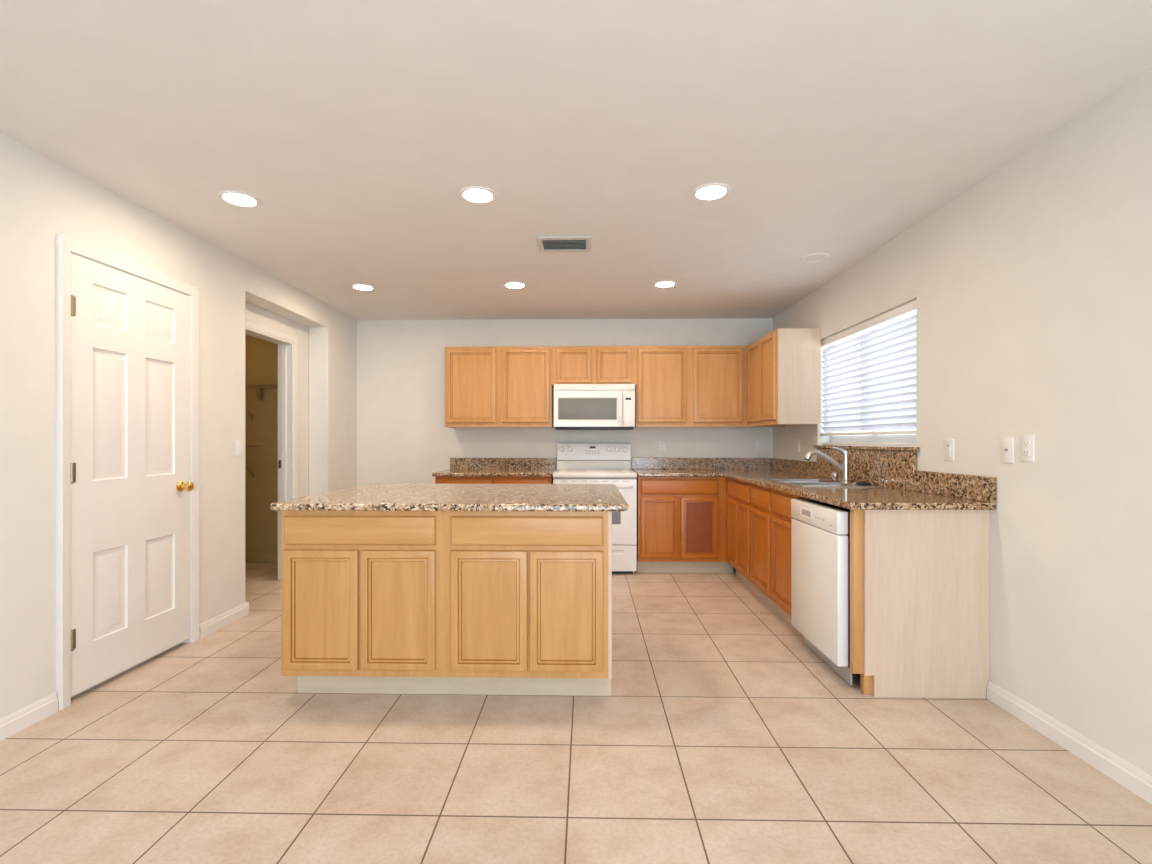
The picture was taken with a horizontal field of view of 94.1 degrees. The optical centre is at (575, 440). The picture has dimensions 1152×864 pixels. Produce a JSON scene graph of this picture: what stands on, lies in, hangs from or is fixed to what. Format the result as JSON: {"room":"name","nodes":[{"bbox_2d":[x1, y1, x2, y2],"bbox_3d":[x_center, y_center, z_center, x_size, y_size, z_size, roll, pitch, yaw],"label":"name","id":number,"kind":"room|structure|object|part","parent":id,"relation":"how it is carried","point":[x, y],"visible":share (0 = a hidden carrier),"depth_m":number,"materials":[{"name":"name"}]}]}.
{"room":"kitchen","nodes":[
{"label":"kitchen","id":0,"kind":"room"},
{"bbox_2d":[0,133,356,717],"bbox_3d":[-2.481,-0.020,1.480,0.300,2.500,8.060,0,0,1],"label":"wall","id":1,"kind":"structure","parent":0,"point":[41,198],"depth_m":2.60,"materials":[{"name":"paint"}]},
{"bbox_2d":[0,602,248,740],"bbox_3d":[-2.413,1.158,1.479,0.196,0.084,8.060,0,0,1],"label":"baseboard","id":2,"kind":"structure","parent":1,"relation":"attached to","point":[12,723],"depth_m":2.32,"materials":[{"name":"white wood"}]},
{"bbox_2d":[56,233,198,710],"bbox_3d":[-2.347,0.139,2.818,0.234,2.123,0.866,0,0,1],"label":"door","id":3,"kind":"structure","parent":1,"relation":"in","point":[127,332],"depth_m":2.72,"materials":[{"name":"white wood"}]},
{"bbox_3d":[-2.260,0.263,3.108,0.072,0.064,0.064,0,0,1],"label":"knob","id":4,"kind":"part","parent":3,"relation":"part of","materials":[{"name":"gold metal"}]},
{"bbox_2d":[235,440,241,457],"bbox_3d":[-2.283,0.054,3.632,0.010,0.115,0.070,0,0,1],"label":"light switch","id":5,"kind":"object","parent":1,"relation":"attached to","point":[238,443],"visible":1,"depth_m":3.62,"materials":[{"name":"white plastic"}]},
{"bbox_2d":[245,319,297,579],"bbox_3d":[-2.507,0.148,4.276,0.143,2.103,0.826,0,0,1],"label":"door frame","id":6,"kind":"structure","parent":1,"relation":"in","point":[287,344],"depth_m":4.62,"materials":[{"name":"white wood"}]},
{"bbox_3d":[-2.445,0.148,4.275,0.019,2.103,0.826,0,0,1],"label":"casing","id":7,"kind":"part","parent":6,"relation":"part of","materials":[{"name":"white wood"}]},
{"bbox_2d":[245,334,277,552],"bbox_3d":[-3.443,-0.020,4.370,1.740,2.440,2.100,0,0,1],"label":"wall","id":8,"kind":"structure","parent":0,"point":[261,356],"depth_m":5.31,"materials":[{"name":"paint"}]},
{"bbox_2d":[245,446,259,477],"bbox_3d":[-3.659,0.206,5.171,1.059,0.317,0.306,0,0,1],"label":"wire shelf","id":9,"kind":"object","parent":8,"relation":"attached to","point":[252,474],"visible":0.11,"depth_m":5.29,"materials":[{"name":"white metal"}]},
{"bbox_2d":[245,553,277,561],"bbox_3d":[-3.374,1.156,5.312,1.640,0.088,0.014,0,0,1],"label":"baseboard","id":10,"kind":"structure","parent":8,"relation":"attached to","point":[249,557],"depth_m":5.30,"materials":[{"name":"paint"}]},
{"bbox_2d":[245,384,277,418],"bbox_3d":[-3.382,-0.388,5.166,1.614,0.345,0.306,0,0,1],"label":"wire shelf","id":11,"kind":"object","parent":8,"relation":"attached to","point":[259,387],"visible":0.22,"depth_m":5.16,"materials":[{"name":"metal"}]},
{"bbox_2d":[357,318,772,485],"bbox_3d":[-0.179,-0.020,5.540,4.740,2.440,0.150,0,0,1],"label":"wall","id":12,"kind":"structure","parent":0,"point":[403,437],"depth_m":5.48,"materials":[{"name":"paint"}]},
{"bbox_2d":[445,346,553,427],"bbox_3d":[-0.743,-0.520,5.298,1.031,0.770,0.353,0,0,1],"label":"upper cabinet","id":13,"kind":"object","parent":12,"relation":"attached to","point":[485,386],"visible":0.97,"depth_m":5.13,"materials":[{"name":"brown wood"}]},
{"bbox_3d":[-1.002,-0.528,5.136,0.469,0.704,0.020,0,0,1],"label":"door","id":14,"kind":"part","parent":13,"relation":"part of","materials":[{"name":"brown wood"}]},
{"bbox_3d":[-0.478,-0.528,5.126,0.457,0.704,0.020,0,0,1],"label":"door","id":15,"kind":"part","parent":13,"relation":"part of","materials":[{"name":"brown wood"}]},
{"bbox_2d":[450,458,555,468],"bbox_3d":[-0.743,0.229,5.465,1.085,0.113,0.021,0,0,1],"label":"backsplash","id":16,"kind":"structure","parent":12,"relation":"attached to","point":[455,463],"depth_m":5.45,"materials":[{"name":"stone"}]},
{"bbox_2d":[552,346,635,386],"bbox_3d":[0.176,-0.722,5.279,0.806,0.367,0.353,0,0,1],"label":"upper cabinet","id":17,"kind":"object","parent":12,"relation":"attached to","point":[570,364],"visible":0.9,"depth_m":5.11,"materials":[{"name":"brown wood"}]},
{"bbox_3d":[-0.021,-0.719,5.116,0.333,0.323,0.020,0,0,1],"label":"door","id":18,"kind":"part","parent":17,"relation":"part of","materials":[{"name":"brown wood"}]},
{"bbox_2d":[554,384,634,429],"bbox_3d":[0.176,-0.323,5.238,0.766,0.424,0.431,0,0,1],"label":"microwave","id":19,"kind":"object","parent":17,"relation":"attached to","point":[576,406],"visible":1,"depth_m":5.04,"materials":[{"name":"white plastic"}]},
{"bbox_3d":[0.114,-0.305,5.058,0.648,0.341,0.029,0,0,1],"label":"door","id":20,"kind":"part","parent":19,"relation":"part of","materials":[{"name":"white plastic"}]},
{"bbox_3d":[0.173,-0.507,5.057,0.766,0.056,0.029,0,0,1],"label":"vent panel","id":21,"kind":"part","parent":19,"relation":"part of","materials":[{"name":"white plastic"}]},
{"bbox_3d":[0.416,-0.307,5.029,0.030,0.305,0.022,0,0,1],"label":"handle","id":22,"kind":"part","parent":19,"relation":"part of","materials":[{"name":"white plastic"}]},
{"bbox_3d":[0.498,-0.305,5.051,0.115,0.341,0.029,0,0,1],"label":"control panel","id":23,"kind":"part","parent":19,"relation":"part of","materials":[{"name":"white plastic"}]},
{"bbox_3d":[0.365,-0.719,5.109,0.333,0.323,0.020,0,0,1],"label":"door","id":24,"kind":"part","parent":17,"relation":"part of","materials":[{"name":"brown wood"}]},
{"bbox_2d":[659,440,665,450],"bbox_3d":[0.874,0.048,5.439,0.070,0.115,0.009,0,0,1],"label":"wall outlet","id":25,"kind":"object","parent":12,"relation":"attached to","point":[662,443],"visible":1,"depth_m":5.44,"materials":[{"name":"white plastic"}]},
{"bbox_2d":[634,346,746,427],"bbox_3d":[1.106,-0.520,5.260,1.052,0.770,0.353,0,0,1],"label":"upper cabinet","id":26,"kind":"object","parent":12,"relation":"attached to","point":[676,386],"visible":0.95,"depth_m":5.09,"materials":[{"name":"brown wood"}]},
{"bbox_3d":[0.820,-0.528,5.099,0.467,0.704,0.020,0,0,1],"label":"door","id":27,"kind":"part","parent":26,"relation":"part of","materials":[{"name":"brown wood"}]},
{"bbox_3d":[1.348,-0.528,5.089,0.468,0.704,0.020,0,0,1],"label":"door","id":28,"kind":"part","parent":26,"relation":"part of","materials":[{"name":"brown wood"}]},
{"bbox_2d":[632,458,770,468],"bbox_3d":[1.267,0.228,5.424,1.400,0.115,0.021,0,0,1],"label":"backsplash","id":29,"kind":"structure","parent":12,"relation":"attached to","point":[637,463],"depth_m":5.41,"materials":[{"name":"stone"}]},
{"bbox_2d":[756,439,762,450],"bbox_3d":[1.854,0.040,5.419,0.070,0.115,0.009,0,0,1],"label":"wall outlet","id":30,"kind":"object","parent":12,"relation":"attached to","point":[759,442],"visible":1,"depth_m":5.42,"materials":[{"name":"white plastic"}]},
{"bbox_2d":[0,0,1151,319],"bbox_3d":[-1.156,-1.300,1.454,6.630,0.120,8.460,0,0,1],"label":"ceiling","id":31,"kind":"structure","parent":0,"point":[357,128],"depth_m":2.11,"materials":[{"name":"paint"}]},
{"bbox_2d":[218,190,260,207],"bbox_3d":[-1.722,-1.236,2.746,0.188,0.007,0.188,0,0,1],"label":"recessed light","id":32,"kind":"object","parent":31,"relation":"in","point":[236,198],"visible":1,"depth_m":2.74,"materials":[{"name":"glass"}]},
{"bbox_2d":[350,284,375,290],"bbox_3d":[-1.715,-1.236,4.316,0.188,0.007,0.188,0,0,1],"label":"recessed light","id":33,"kind":"object","parent":31,"relation":"in","point":[363,287],"visible":1,"depth_m":4.32,"materials":[{"name":"white"}]},
{"bbox_2d":[459,186,496,203],"bbox_3d":[-0.494,-1.236,2.701,0.188,0.007,0.188,0,0,1],"label":"recessed light","id":34,"kind":"object","parent":31,"relation":"in","point":[472,194],"visible":1,"depth_m":2.69,"materials":[{"name":"white"}]},
{"bbox_2d":[503,281,526,288],"bbox_3d":[-0.484,-1.236,4.261,0.188,0.007,0.188,0,0,1],"label":"recessed light","id":35,"kind":"object","parent":31,"relation":"in","point":[512,285],"visible":1,"depth_m":4.27,"materials":[{"name":"white"}]},
{"bbox_2d":[536,236,590,251],"bbox_3d":[-0.072,-1.234,3.362,0.330,0.013,0.250,0,0,1],"label":"ceiling vent","id":36,"kind":"object","parent":31,"relation":"in","point":[550,243],"visible":1,"depth_m":3.36,"materials":[{"name":"white metal"}]},
{"bbox_2d":[653,280,676,287],"bbox_3d":[0.703,-1.236,4.234,0.188,0.007,0.188,0,0,1],"label":"recessed light","id":37,"kind":"object","parent":31,"relation":"in","point":[660,284],"visible":1,"depth_m":4.24,"materials":[{"name":"white"}]},
{"bbox_2d":[692,183,730,200],"bbox_3d":[0.673,-1.236,2.669,0.188,0.007,0.188,0,0,1],"label":"recessed light","id":38,"kind":"object","parent":31,"relation":"in","point":[711,191],"visible":1,"depth_m":2.66,"materials":[{"name":"white"}]},
{"bbox_2d":[800,253,829,263],"bbox_3d":[1.619,-1.236,3.632,0.188,0.008,0.188,0,0,1],"label":"recessed light","id":39,"kind":"object","parent":31,"relation":"in","point":[818,257],"visible":1,"depth_m":3.63,"materials":[{"name":"paint"}]},
{"bbox_2d":[0,562,1151,863],"bbox_3d":[-1.156,1.260,1.454,6.630,0.120,8.460,0,0,1],"label":"floor","id":40,"kind":"structure","parent":0,"point":[721,736],"depth_m":1.95,"materials":[{"name":"tile"}]},
{"bbox_2d":[281,511,447,693],"bbox_3d":[-0.977,0.760,2.820,0.757,0.880,0.740,0,0,1],"label":"base cabinet","id":41,"kind":"object","parent":40,"relation":"on","point":[362,592],"visible":0.9,"depth_m":2.46,"materials":[{"name":"brown wood"}]},
{"bbox_3d":[-1.171,0.775,2.464,0.343,0.549,0.020,0,0,1],"label":"door","id":42,"kind":"part","parent":41,"relation":"part of","materials":[{"name":"brown wood"}]},
{"bbox_3d":[-0.993,0.411,2.461,0.699,0.132,0.020,0,0,1],"label":"drawer","id":43,"kind":"part","parent":41,"relation":"part of","materials":[{"name":"brown wood"}]},
{"bbox_3d":[-0.816,0.775,2.457,0.344,0.549,0.020,0,0,1],"label":"door","id":44,"kind":"part","parent":41,"relation":"part of","materials":[{"name":"brown wood"}]},
{"bbox_2d":[271,484,627,511],"bbox_3d":[-0.575,0.301,3.002,1.650,0.033,1.160,0,0,1],"label":"countertop","id":45,"kind":"structure","parent":41,"relation":"on","point":[367,497],"depth_m":2.66,"materials":[{"name":"stone"}]},
{"bbox_2d":[435,476,552,483],"bbox_3d":[-0.743,0.760,5.149,1.052,0.880,0.645,0,0,1],"label":"base cabinet","id":46,"kind":"object","parent":40,"relation":"on","point":[438,479],"visible":0.22,"depth_m":4.83,"materials":[{"name":"orange wood"}]},
{"bbox_3d":[-1.007,0.411,4.841,0.496,0.132,0.020,0,0,1],"label":"drawer","id":47,"kind":"part","parent":46,"relation":"part of","materials":[{"name":"orange wood"}]},
{"bbox_2d":[432,458,555,475],"bbox_3d":[-0.749,0.245,5.140,1.085,0.146,0.671,0,0,1],"label":"countertop","id":48,"kind":"structure","parent":46,"relation":"on","point":[458,466],"depth_m":5.45,"materials":[{"name":"stone"}]},
{"bbox_3d":[-0.491,0.411,4.831,0.496,0.132,0.020,0,0,1],"label":"drawer","id":49,"kind":"part","parent":46,"relation":"part of","materials":[{"name":"orange wood"}]},
{"bbox_2d":[444,511,611,695],"bbox_3d":[-0.214,0.760,2.805,0.769,0.880,0.740,0,0,1],"label":"base cabinet","id":50,"kind":"object","parent":40,"relation":"on","point":[528,594],"visible":0.96,"depth_m":2.44,"materials":[{"name":"brown wood"}]},
{"bbox_3d":[-0.397,0.775,2.449,0.351,0.549,0.020,0,0,1],"label":"door","id":51,"kind":"part","parent":50,"relation":"part of","materials":[{"name":"brown wood"}]},
{"bbox_3d":[-0.224,0.411,2.445,0.697,0.132,0.020,0,0,1],"label":"drawer","id":52,"kind":"part","parent":50,"relation":"part of","materials":[{"name":"brown wood"}]},
{"bbox_3d":[-0.044,0.775,2.441,0.336,0.549,0.020,0,0,1],"label":"door","id":53,"kind":"part","parent":50,"relation":"part of","materials":[{"name":"brown wood"}]},
{"bbox_3d":[0.163,0.760,2.807,0.016,0.880,0.720,0,0,1],"label":"panel","id":54,"kind":"part","parent":50,"relation":"part of","materials":[{"name":"brown wood"}]},
{"bbox_2d":[553,443,636,573],"bbox_3d":[0.174,0.609,5.091,0.754,1.182,0.704,0,0,1],"label":"range","id":55,"kind":"object","parent":40,"relation":"on","point":[577,463],"visible":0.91,"depth_m":4.80,"materials":[{"name":"white metal"}]},
{"bbox_3d":[0.169,0.634,4.815,0.746,0.581,0.034,0,0,1],"label":"oven door","id":56,"kind":"part","parent":55,"relation":"part of","materials":[{"name":"white metal"}]},
{"bbox_3d":[0.174,0.284,5.082,0.654,0.002,0.490,0,0,1],"label":"glass","id":57,"kind":"part","parent":55,"relation":"part of","materials":[{"name":"white glass"}]},
{"bbox_2d":[553,469,636,477],"bbox_3d":[0.175,0.306,5.118,0.754,0.042,0.649,0,0,1],"label":"cooktop","id":58,"kind":"object","parent":55,"relation":"in","point":[559,473],"depth_m":4.80,"materials":[{"name":"white metal"}]},
{"bbox_3d":[0.170,1.183,4.851,0.694,0.027,0.007,0,0,1],"label":"kick plate","id":59,"kind":"part","parent":55,"relation":"part of","materials":[{"name":"black plastic"}]},
{"bbox_3d":[0.168,0.408,4.770,0.680,0.025,0.063,0,0,1],"label":"handle","id":60,"kind":"part","parent":55,"relation":"part of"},
{"bbox_3d":[0.169,1.049,4.815,0.746,0.230,0.034,0,0,1],"label":"drawer","id":61,"kind":"part","parent":55,"relation":"part of","materials":[{"name":"white metal"}]},
{"bbox_2d":[636,476,732,572],"bbox_3d":[1.000,0.760,5.113,0.874,0.880,0.645,0,0,1],"label":"base cabinet","id":62,"kind":"object","parent":40,"relation":"on","point":[682,521],"visible":0.94,"depth_m":4.80,"materials":[{"name":"orange wood"}]},
{"bbox_3d":[0.750,0.775,4.806,0.339,0.549,0.020,0,0,1],"label":"door","id":63,"kind":"part","parent":62,"relation":"part of","materials":[{"name":"orange wood"}]},
{"bbox_3d":[0.925,0.411,4.802,0.688,0.132,0.020,0,0,1],"label":"drawer","id":64,"kind":"part","parent":62,"relation":"part of","materials":[{"name":"orange wood"}]},
{"bbox_3d":[1.103,0.775,4.799,0.331,0.549,0.020,0,0,1],"label":"door","id":65,"kind":"part","parent":62,"relation":"part of","materials":[{"name":"orange wood"}]},
{"bbox_3d":[1.103,0.775,4.801,0.227,0.445,0.001,0,0,1],"label":"panel","id":66,"kind":"part","parent":62,"relation":"part of","materials":[{"name":"brown wood"}]},
{"bbox_2d":[727,477,761,597],"bbox_3d":[1.647,0.760,4.443,0.635,0.880,0.708,0,0,1],"label":"base cabinet","id":67,"kind":"object","parent":40,"relation":"on","point":[739,504],"visible":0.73,"depth_m":4.38,"materials":[{"name":"orange wood"}]},
{"bbox_3d":[1.343,0.775,4.588,0.020,0.549,0.305,0,0,1],"label":"door","id":68,"kind":"part","parent":67,"relation":"part of","materials":[{"name":"orange wood"}]},
{"bbox_3d":[1.339,0.411,4.431,0.020,0.132,0.620,0,0,1],"label":"drawer","id":69,"kind":"part","parent":67,"relation":"part of","materials":[{"name":"orange wood"}]},
{"bbox_3d":[1.359,0.703,4.449,0.019,0.765,0.708,0,0,1],"label":"frame","id":70,"kind":"part","parent":67,"relation":"part of","materials":[{"name":"orange wood"}]},
{"bbox_3d":[1.336,0.775,4.274,0.020,0.549,0.305,0,0,1],"label":"door","id":71,"kind":"part","parent":67,"relation":"part of","materials":[{"name":"orange wood"}]},
{"bbox_2d":[750,484,811,628],"bbox_3d":[1.631,0.760,3.636,0.635,0.880,0.906,0,0,1],"label":"base cabinet","id":72,"kind":"object","parent":40,"relation":"on","point":[770,511],"visible":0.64,"depth_m":3.62,"materials":[{"name":"orange wood"}]},
{"bbox_3d":[1.328,0.775,3.864,0.020,0.549,0.417,0,0,1],"label":"door","id":73,"kind":"part","parent":72,"relation":"part of","materials":[{"name":"orange wood"}]},
{"bbox_3d":[1.328,0.411,3.864,0.020,0.132,0.417,0,0,1],"label":"drawer","id":74,"kind":"part","parent":72,"relation":"part of","materials":[{"name":"orange wood"}]},
{"bbox_3d":[1.319,0.775,3.410,0.020,0.549,0.402,0,0,1],"label":"door","id":75,"kind":"part","parent":72,"relation":"part of","materials":[{"name":"orange wood"}]},
{"bbox_3d":[1.319,0.411,3.410,0.020,0.132,0.402,0,0,1],"label":"drawer","id":76,"kind":"part","parent":72,"relation":"part of","materials":[{"name":"orange wood"}]},
{"bbox_2d":[632,445,995,509],"bbox_3d":[1.299,0.176,3.952,1.522,0.284,2.964,0,0,1],"label":"countertop","id":77,"kind":"structure","parent":72,"relation":"on","point":[893,468],"depth_m":3.25,"materials":[{"name":"stone"}]},
{"bbox_2d":[764,479,883,487],"bbox_3d":[1.628,0.370,3.603,0.496,0.182,0.706,0,0,1],"label":"sink","id":78,"kind":"object","parent":77,"relation":"in","point":[803,483],"visible":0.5,"depth_m":3.58,"materials":[{"name":"silver metal"}]},
{"bbox_3d":[1.595,0.372,3.774,0.362,0.177,0.304,0,0,1],"label":"bowl","id":79,"kind":"part","parent":78,"relation":"part of","materials":[{"name":"silver metal"}]},
{"bbox_3d":[1.588,0.372,3.433,0.362,0.177,0.304,0,0,1],"label":"bowl","id":80,"kind":"part","parent":78,"relation":"part of","materials":[{"name":"silver metal"}]},
{"bbox_2d":[831,472,838,480],"bbox_3d":[1.811,0.247,3.749,0.052,0.064,0.052,0,0,1],"label":"sprayer","id":81,"kind":"object","parent":78,"relation":"on","point":[834,475],"visible":0.99,"depth_m":3.73,"materials":[{"name":"silver metal"}]},
{"bbox_2d":[856,481,870,484],"bbox_3d":[1.826,0.267,3.399,0.086,0.023,0.086,0,0,1],"label":"stopper","id":82,"kind":"object","parent":78,"relation":"on","point":[862,482],"visible":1,"depth_m":3.38,"materials":[{"name":"black rubber"}]},
{"bbox_2d":[804,447,850,482],"bbox_3d":[1.698,0.159,3.622,0.306,0.239,0.060,0,0,1],"label":"faucet","id":83,"kind":"object","parent":77,"relation":"on","point":[845,467],"visible":1,"depth_m":3.61,"materials":[{"name":"silver metal"}]},
{"bbox_3d":[1.705,0.132,3.622,0.225,0.145,0.035,0,0,1],"label":"spout","id":84,"kind":"part","parent":83,"relation":"part of","materials":[{"name":"silver metal"}]},
{"bbox_3d":[1.783,0.073,3.620,0.110,0.068,0.035,0,0,1],"label":"lever","id":85,"kind":"part","parent":83,"relation":"part of","materials":[{"name":"silver metal"}]},
{"bbox_2d":[791,499,851,684],"bbox_3d":[1.584,0.771,2.885,0.630,0.858,0.592,0,0,1],"label":"dishwasher","id":86,"kind":"object","parent":40,"relation":"on","point":[820,531],"visible":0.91,"depth_m":2.77,"materials":[{"name":"white enamelled metal"},{"name":"black plastic"},{"name":"grey metal"}]},
{"bbox_3d":[1.298,0.399,2.890,0.056,0.113,0.592,0,0,1],"label":"control panel","id":87,"kind":"part","parent":86,"relation":"part of","materials":[{"name":"white plastic"}]},
{"bbox_3d":[1.344,1.145,2.890,0.008,0.086,0.568,0,0,1],"label":"kick plate","id":88,"kind":"part","parent":86,"relation":"part of","materials":[{"name":"grey metal"}]},
{"bbox_2d":[850,509,988,697],"bbox_3d":[1.621,0.759,2.535,0.619,0.881,0.055,0,0,1],"label":"cabinet end panel","id":89,"kind":"object","parent":40,"relation":"on","point":[919,579],"visible":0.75,"depth_m":2.51,"materials":[{"name":"beige wood"}]},
{"bbox_2d":[773,69,1151,775],"bbox_3d":[2.008,-0.020,1.390,0.200,2.500,8.060,0,0,1],"label":"wall","id":90,"kind":"structure","parent":0,"point":[1031,287],"depth_m":2.15,"materials":[{"name":"paint"}]},
{"bbox_2d":[747,328,820,426],"bbox_3d":[1.788,-0.520,4.697,0.370,0.770,0.785,0,0,1],"label":"upper cabinet","id":91,"kind":"object","parent":90,"relation":"attached to","point":[784,365],"visible":1,"depth_m":4.31,"materials":[{"name":"brown wood"}]},
{"bbox_3d":[1.616,-0.528,4.871,0.020,0.704,0.355,0,0,1],"label":"door","id":92,"kind":"part","parent":91,"relation":"part of","materials":[{"name":"brown wood"}]},
{"bbox_3d":[1.632,-0.520,4.707,0.019,0.770,0.773,0,0,1],"label":"frame","id":93,"kind":"part","parent":91,"relation":"part of","materials":[{"name":"brown wood"}]},
{"bbox_3d":[1.609,-0.528,4.506,0.020,0.704,0.355,0,0,1],"label":"door","id":94,"kind":"part","parent":91,"relation":"part of","materials":[{"name":"brown wood"}]},
{"bbox_3d":[1.795,-0.520,4.311,0.340,0.770,0.012,0,0,1],"label":"panel","id":95,"kind":"part","parent":91,"relation":"part of","materials":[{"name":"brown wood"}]},
{"bbox_2d":[771,458,816,475],"bbox_3d":[1.967,0.228,4.877,0.021,0.115,1.087,0,0,1],"label":"backsplash","id":96,"kind":"structure","parent":90,"relation":"attached to","point":[788,465],"depth_m":4.77,"materials":[{"name":"stone"}]},
{"bbox_2d":[796,440,799,452],"bbox_3d":[1.972,0.045,4.761,0.009,0.115,0.070,0,0,1],"label":"wall outlet","id":97,"kind":"object","parent":90,"relation":"attached to","point":[797,441],"visible":1,"depth_m":4.75,"materials":[{"name":"white plastic"}]},
{"bbox_2d":[823,312,915,445],"bbox_3d":[2.060,-0.394,3.714,0.120,0.852,1.310,0,0,1],"label":"window","id":98,"kind":"structure","parent":90,"relation":"in","point":[890,439],"depth_m":3.67,"materials":[{"name":"plastic"}]},
{"bbox_2d":[820,300,915,435],"bbox_3d":[1.991,-0.429,3.716,0.064,0.773,1.286,0,0,1],"label":"window blind","id":99,"kind":"object","parent":98,"relation":"attached to","point":[870,377],"visible":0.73,"depth_m":3.60,"materials":[{"name":"white plastic"}]},
{"bbox_3d":[1.996,-0.052,3.716,0.050,0.019,1.282,0,0,1],"label":"rail","id":100,"kind":"part","parent":99,"relation":"part of","materials":[{"name":"white plastic"}]},
{"bbox_3d":[1.998,-0.789,3.716,0.050,0.054,1.286,0,0,1],"label":"head rail","id":101,"kind":"part","parent":99,"relation":"part of","materials":[{"name":"white plastic"}]},
{"bbox_2d":[945,439,953,460],"bbox_3d":[1.931,0.047,2.775,0.010,0.115,0.070,0,0,1],"label":"wall outlet","id":102,"kind":"object","parent":90,"relation":"attached to","point":[949,443],"visible":1,"depth_m":2.77,"materials":[{"name":"white plastic"}]},
{"bbox_2d":[914,470,995,502],"bbox_3d":[1.924,0.226,2.752,0.021,0.119,0.590,0,0,1],"label":"backsplash","id":103,"kind":"structure","parent":90,"relation":"attached to","point":[971,487],"depth_m":2.69,"materials":[{"name":"stone"}]},
{"bbox_2d":[1001,437,1013,462],"bbox_3d":[1.922,0.040,2.392,0.013,0.115,0.070,0,0,1],"label":"cable jack","id":104,"kind":"object","parent":90,"relation":"attached to","point":[1007,443],"visible":1,"depth_m":2.39,"materials":[{"name":"white plastic"}]},
{"bbox_2d":[1020,434,1034,461],"bbox_3d":[1.922,0.030,2.284,0.009,0.115,0.070,0,0,1],"label":"wall outlet","id":105,"kind":"object","parent":90,"relation":"attached to","point":[1027,442],"visible":1,"depth_m":2.28,"materials":[{"name":"white plastic"}]},
{"bbox_2d":[1023,440,1029,446],"bbox_3d":[1.919,0.010,2.284,0.004,0.027,0.032,0,0,1],"label":"socket","id":106,"kind":"object","parent":105,"relation":"attached to","point":[1026,443],"depth_m":2.28,"materials":[{"name":"white plastic"}]},
{"bbox_2d":[1023,450,1029,455],"bbox_3d":[1.919,0.050,2.284,0.004,0.027,0.032,0,0,1],"label":"socket","id":107,"kind":"object","parent":105,"relation":"attached to","point":[1025,452],"depth_m":2.28,"materials":[{"name":"white plastic"}]},
{"bbox_2d":[987,681,1151,803],"bbox_3d":[1.871,1.158,-0.070,0.016,0.084,5.135,0,0,1],"label":"baseboard","id":108,"kind":"structure","parent":90,"relation":"attached to","point":[1124,773],"depth_m":2.04,"materials":[{"name":"white wood"}]}
]}

